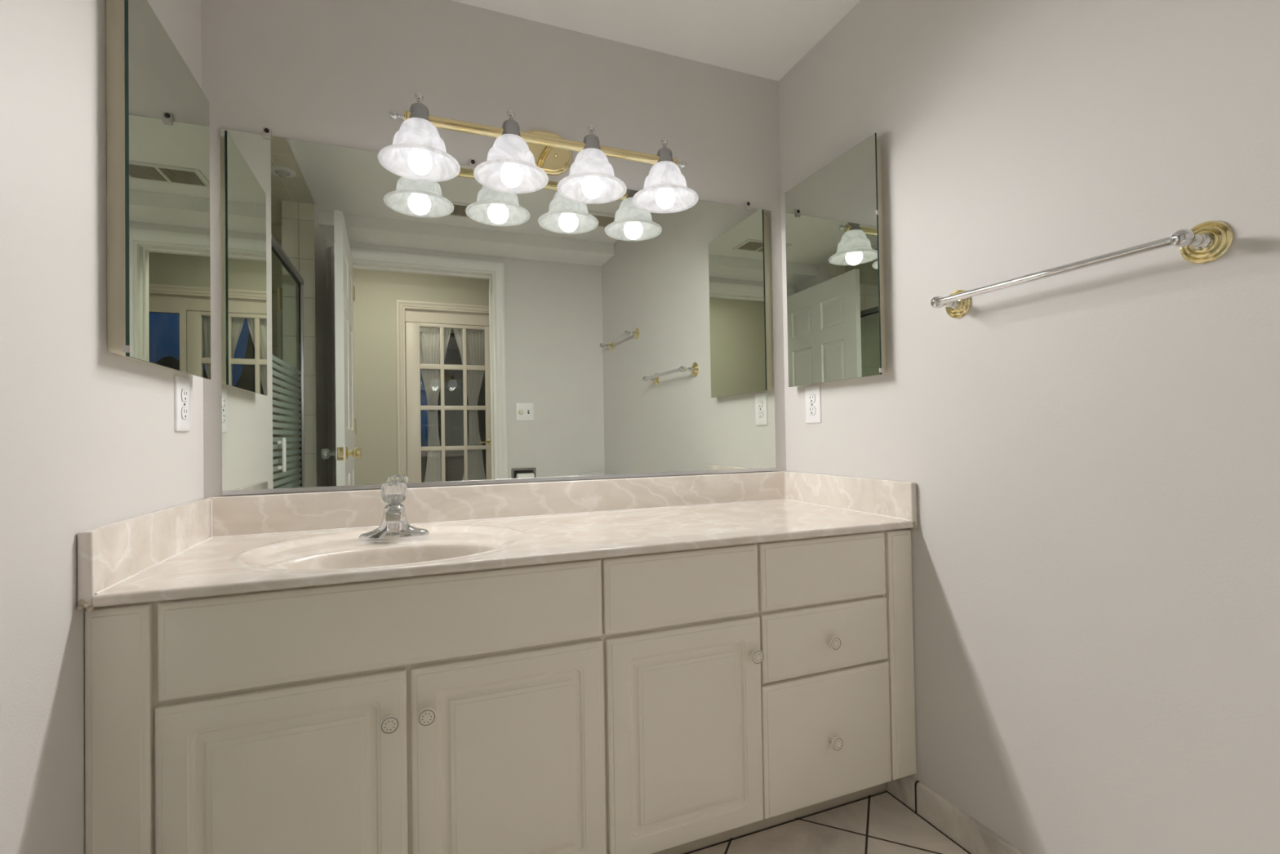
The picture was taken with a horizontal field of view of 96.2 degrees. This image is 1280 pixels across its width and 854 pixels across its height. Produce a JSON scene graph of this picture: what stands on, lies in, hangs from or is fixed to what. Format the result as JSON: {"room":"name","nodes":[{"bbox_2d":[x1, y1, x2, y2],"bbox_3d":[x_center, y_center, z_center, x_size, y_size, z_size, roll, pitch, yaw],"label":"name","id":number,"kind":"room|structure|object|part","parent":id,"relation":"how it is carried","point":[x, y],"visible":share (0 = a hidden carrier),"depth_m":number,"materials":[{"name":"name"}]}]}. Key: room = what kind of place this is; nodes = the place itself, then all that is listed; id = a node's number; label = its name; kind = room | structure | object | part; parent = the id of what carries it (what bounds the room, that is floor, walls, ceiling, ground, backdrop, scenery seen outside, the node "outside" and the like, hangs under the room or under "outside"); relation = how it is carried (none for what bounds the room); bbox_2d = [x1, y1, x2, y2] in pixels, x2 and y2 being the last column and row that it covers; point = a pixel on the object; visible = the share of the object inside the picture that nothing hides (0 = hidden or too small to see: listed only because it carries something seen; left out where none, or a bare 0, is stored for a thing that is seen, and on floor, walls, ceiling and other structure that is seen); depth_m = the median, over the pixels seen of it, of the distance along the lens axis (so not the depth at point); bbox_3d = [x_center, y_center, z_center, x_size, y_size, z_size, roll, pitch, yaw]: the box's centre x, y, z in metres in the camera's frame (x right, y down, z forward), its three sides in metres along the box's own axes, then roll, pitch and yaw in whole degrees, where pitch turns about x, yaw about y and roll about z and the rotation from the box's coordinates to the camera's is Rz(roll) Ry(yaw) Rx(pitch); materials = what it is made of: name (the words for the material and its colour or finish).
{"room":"bathroom","nodes":[
{"label":"bathroom","id":0,"kind":"room"},
{"bbox_2d":[0,0,204,853],"bbox_3d":[-0.976,-0.096,1.028,0.110,2.211,0.731,-1,-1,-21],"label":"wall","id":1,"kind":"structure","parent":0,"point":[89,439],"depth_m":0.82,"materials":[{"name":"paint"}]},
{"bbox_2d":[106,0,210,379],"bbox_3d":[-0.944,-0.439,1.142,0.037,0.650,0.408,-1,-1,-21],"label":"medicine cabinet","id":2,"kind":"object","parent":1,"relation":"attached to","point":[158,246],"visible":1,"depth_m":1.05,"materials":[{"name":"silver mirror"}]},
{"bbox_3d":[-0.853,-0.130,0.955,0.011,0.012,0.004,-1,-1,-21],"label":"finger pull","id":3,"kind":"part","parent":2,"relation":"part of","materials":[{"name":"white plastic"}]},
{"bbox_2d":[173,375,190,431],"bbox_3d":[-1.000,-0.050,1.258,0.008,0.119,0.075,-1,-1,-21],"label":"power outlet","id":4,"kind":"object","parent":1,"relation":"attached to","point":[181,384],"visible":1,"depth_m":1.25,"materials":[{"name":"white plastic"}]},
{"bbox_2d":[181,388,187,401],"bbox_3d":[-0.998,-0.069,1.259,0.003,0.027,0.036,-1,-1,-21],"label":"socket","id":5,"kind":"object","parent":4,"relation":"attached to","point":[184,391],"depth_m":1.26,"materials":[{"name":"white plastic"}]},
{"bbox_2d":[181,406,188,419],"bbox_3d":[-0.998,-0.030,1.258,0.003,0.027,0.036,-1,-1,-21],"label":"socket","id":6,"kind":"object","parent":4,"relation":"attached to","point":[184,410],"depth_m":1.26,"materials":[{"name":"white plastic"}]},
{"bbox_2d":[200,0,786,497],"bbox_3d":[-0.337,-0.191,1.736,1.995,2.600,0.120,-1,-1,-21],"label":"wall","id":7,"kind":"structure","parent":0,"point":[327,72],"depth_m":1.62,"materials":[{"name":"paint"}]},
{"bbox_2d":[211,471,784,537],"bbox_3d":[-0.268,0.211,1.679,1.635,0.102,0.020,-1,-1,-21],"label":"backsplash","id":8,"kind":"structure","parent":7,"relation":"attached to","point":[249,514],"depth_m":1.60,"materials":[{"name":"stone"}]},
{"bbox_2d":[220,127,777,495],"bbox_3d":[-0.279,-0.300,1.690,1.594,0.917,0.011,-1,-1,-21],"label":"wall mirror","id":9,"kind":"object","parent":7,"relation":"attached to","point":[380,326],"visible":0.98,"depth_m":1.61,"materials":[{"name":"silver mirror"}]},
{"bbox_2d":[377,91,698,213],"bbox_3d":[-0.249,-0.759,1.589,0.869,0.239,0.237,-1,-1,-21],"label":"vanity light","id":10,"kind":"object","parent":7,"relation":"attached to","point":[517,162],"visible":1,"depth_m":1.55,"materials":[{"name":"white glass"}]},
{"bbox_3d":[-0.555,-0.712,1.447,0.194,0.107,0.194,-1,-1,-21],"label":"lamp shade","id":11,"kind":"part","parent":10,"relation":"part of","materials":[{"name":"white glass"}]},
{"bbox_3d":[-0.555,-0.699,1.446,0.059,0.124,0.059,-1,-1,-21],"label":"light bulb","id":12,"kind":"part","parent":10,"relation":"part of","materials":[{"name":"white glass"}]},
{"bbox_3d":[-0.343,-0.714,1.529,0.194,0.107,0.194,-1,-1,-21],"label":"lamp shade","id":13,"kind":"part","parent":10,"relation":"part of","materials":[{"name":"white glass"}]},
{"bbox_3d":[-0.343,-0.701,1.529,0.059,0.124,0.059,-1,-1,-21],"label":"light bulb","id":14,"kind":"part","parent":10,"relation":"part of","materials":[{"name":"white glass"}]},
{"bbox_3d":[-0.244,-0.788,1.636,0.092,0.046,0.126,-1,-1,-21],"label":"arm","id":15,"kind":"part","parent":10,"relation":"part of","materials":[{"name":"gold metal"}]},
{"bbox_3d":[-0.135,-0.703,1.610,0.059,0.124,0.059,-1,-1,-21],"label":"light bulb","id":16,"kind":"part","parent":10,"relation":"part of","materials":[{"name":"white glass"}]},
{"bbox_3d":[-0.135,-0.716,1.610,0.194,0.107,0.194,-1,-1,-21],"label":"lamp shade","id":17,"kind":"part","parent":10,"relation":"part of","materials":[{"name":"white glass"}]},
{"bbox_3d":[0.074,-0.705,1.692,0.059,0.124,0.059,-1,-1,-21],"label":"light bulb","id":18,"kind":"part","parent":10,"relation":"part of","materials":[{"name":"white glass"}]},
{"bbox_3d":[0.074,-0.719,1.692,0.194,0.107,0.194,-1,-1,-21],"label":"lamp shade","id":19,"kind":"part","parent":10,"relation":"part of","materials":[{"name":"white glass"}]},
{"bbox_2d":[451,0,860,81],"bbox_3d":[0.053,-1.269,0.664,1.785,0.090,2.200,-1,-1,-21],"label":"ceiling","id":20,"kind":"structure","parent":0,"point":[763,38],"depth_m":1.72,"materials":[{"name":"paint"}]},
{"bbox_2d":[681,790,968,853],"bbox_3d":[-0.418,1.042,0.434,2.875,0.100,2.200,-1,-1,-21],"label":"floor","id":21,"kind":"structure","parent":0,"point":[880,824],"depth_m":1.39,"materials":[{"name":"tile"}]},
{"bbox_2d":[84,528,916,853],"bbox_3d":[-0.160,0.636,1.413,1.673,0.728,0.558,-1,-1,-21],"label":"vanity cabinet","id":22,"kind":"object","parent":21,"relation":"on","point":[677,701],"visible":0.99,"depth_m":1.11,"materials":[{"name":"beige wood"}]},
{"bbox_3d":[-0.813,0.597,0.896,0.081,0.628,0.018,-1,-1,-21],"label":"filler panel","id":23,"kind":"part","parent":22,"relation":"part of","materials":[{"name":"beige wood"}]},
{"bbox_3d":[-0.596,0.677,0.979,0.370,0.462,0.018,-1,-1,-21],"label":"door","id":24,"kind":"part","parent":22,"relation":"part of","materials":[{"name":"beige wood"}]},
{"bbox_3d":[-0.444,0.524,1.019,0.032,0.032,0.025,-1,-1,-21],"label":"knob","id":25,"kind":"part","parent":22,"relation":"part of","materials":[{"name":"beige ceramic"}]},
{"bbox_3d":[-0.387,0.522,1.041,0.032,0.032,0.025,-1,-1,-21],"label":"knob","id":26,"kind":"part","parent":22,"relation":"part of","materials":[{"name":"beige metal"}]},
{"bbox_2d":[76,471,918,613],"bbox_3d":[-0.168,0.273,1.424,1.673,0.236,0.564,-1,-1,-21],"label":"countertop","id":27,"kind":"structure","parent":22,"relation":"on","point":[216,545],"depth_m":1.39,"materials":[{"name":"stone"}]},
{"bbox_2d":[358,482,429,541],"bbox_3d":[-0.587,0.202,1.371,0.158,0.132,0.110,-1,-1,-21],"label":"faucet","id":28,"kind":"object","parent":27,"relation":"on","point":[394,524],"visible":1,"depth_m":1.37,"materials":[{"name":"silver metal"}]},
{"bbox_3d":[-0.597,0.161,1.393,0.060,0.049,0.062,-1,-1,-21],"label":"handle knob","id":29,"kind":"part","parent":28,"relation":"part of","materials":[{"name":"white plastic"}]},
{"bbox_3d":[-0.580,0.213,1.353,0.043,0.038,0.073,-1,-1,-21],"label":"spout","id":30,"kind":"part","parent":28,"relation":"part of","materials":[{"name":"silver metal"}]},
{"bbox_3d":[-0.245,0.673,1.116,0.368,0.462,0.018,-1,-1,-21],"label":"door","id":31,"kind":"part","parent":22,"relation":"part of","materials":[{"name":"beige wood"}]},
{"bbox_3d":[0.106,0.669,1.253,0.370,0.462,0.018,-1,-1,-21],"label":"door","id":32,"kind":"part","parent":22,"relation":"part of","materials":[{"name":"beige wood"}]},
{"bbox_3d":[0.260,0.515,1.293,0.032,0.032,0.025,-1,-1,-21],"label":"knob","id":33,"kind":"part","parent":22,"relation":"part of","materials":[{"name":"beige metal"}]},
{"bbox_3d":[0.453,0.511,1.392,0.370,0.156,0.018,-1,-1,-21],"label":"drawer","id":34,"kind":"part","parent":22,"relation":"part of","materials":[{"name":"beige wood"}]},
{"bbox_3d":[0.457,0.746,1.388,0.376,0.301,0.018,-1,-1,-21],"label":"drawer","id":35,"kind":"part","parent":22,"relation":"part of","materials":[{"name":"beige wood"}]},
{"bbox_3d":[0.461,0.514,1.372,0.032,0.032,0.025,-1,-1,-21],"label":"knob","id":36,"kind":"part","parent":22,"relation":"part of","materials":[{"name":"beige metal"}]},
{"bbox_3d":[0.465,0.751,1.368,0.032,0.032,0.025,-1,-1,-21],"label":"knob","id":37,"kind":"part","parent":22,"relation":"part of","materials":[{"name":"beige ceramic"}]},
{"bbox_3d":[0.671,0.581,1.475,0.079,0.628,0.018,-1,-1,-21],"label":"filler panel","id":38,"kind":"part","parent":22,"relation":"part of","materials":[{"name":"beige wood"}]},
{"bbox_2d":[778,0,1279,853],"bbox_3d":[0.957,-0.222,0.995,0.120,2.600,2.200,-1,-1,-21],"label":"wall","id":39,"kind":"structure","parent":0,"point":[1091,454],"depth_m":1.11,"materials":[{"name":"paint"}]},
{"bbox_2d":[804,385,821,423],"bbox_3d":[0.556,-0.072,1.851,0.008,0.119,0.075,-1,-1,-21],"label":"power outlet","id":40,"kind":"object","parent":39,"relation":"attached to","point":[812,393],"visible":1,"depth_m":1.84,"materials":[{"name":"white plastic"}]},
{"bbox_2d":[808,406,815,414],"bbox_3d":[0.554,-0.052,1.849,0.003,0.027,0.036,-1,-1,-21],"label":"socket","id":41,"kind":"object","parent":40,"relation":"attached to","point":[811,410],"depth_m":1.85,"materials":[{"name":"white plastic"}]},
{"bbox_2d":[808,394,815,403],"bbox_3d":[0.553,-0.091,1.850,0.003,0.027,0.036,-1,-1,-21],"label":"socket","id":42,"kind":"object","parent":40,"relation":"attached to","point":[811,397],"depth_m":1.85,"materials":[{"name":"white plastic"}]},
{"bbox_2d":[684,790,971,853],"bbox_3d":[0.200,0.983,0.501,1.651,0.001,1.634,-1,-1,-21],"label":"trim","id":43,"kind":"structure","parent":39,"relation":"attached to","point":[957,844],"depth_m":1.44,"materials":[{"name":"tile"}]},
{"bbox_2d":[784,133,885,386],"bbox_3d":[0.581,-0.463,1.736,0.037,0.652,0.408,-1,-1,-21],"label":"medicine cabinet","id":44,"kind":"object","parent":39,"relation":"attached to","point":[834,230],"visible":1,"depth_m":1.69,"materials":[{"name":"silver mirror"}]},
{"bbox_2d":[886,775,1025,853],"bbox_3d":[0.974,0.936,0.804,0.012,0.078,1.635,-1,-1,-21],"label":"baseboard","id":45,"kind":"structure","parent":39,"relation":"attached to","point":[973,836],"depth_m":1.38,"materials":[{"name":"tile"}]},
{"bbox_2d":[930,220,1233,318],"bbox_3d":[0.797,-0.294,1.128,0.080,0.067,0.523,-1,-1,-21],"label":"towel bar","id":46,"kind":"object","parent":39,"relation":"attached to","point":[1206,242],"visible":1,"depth_m":0.95,"materials":[{"name":"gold metal"}]},
{"bbox_3d":[0.709,-0.290,1.338,0.068,0.028,0.028,-1,-1,-21],"label":"post","id":47,"kind":"part","parent":46,"relation":"part of","materials":[{"name":"silver metal"}]},
{"bbox_3d":[0.773,-0.294,1.118,0.016,0.016,0.456,-1,-1,-21],"label":"rail","id":48,"kind":"part","parent":46,"relation":"part of","materials":[{"name":"silver metal"}]},
{"bbox_3d":[0.875,-0.298,0.913,0.068,0.028,0.028,-1,-1,-21],"label":"post","id":49,"kind":"part","parent":46,"relation":"part of","materials":[{"name":"silver metal"}]}
]}

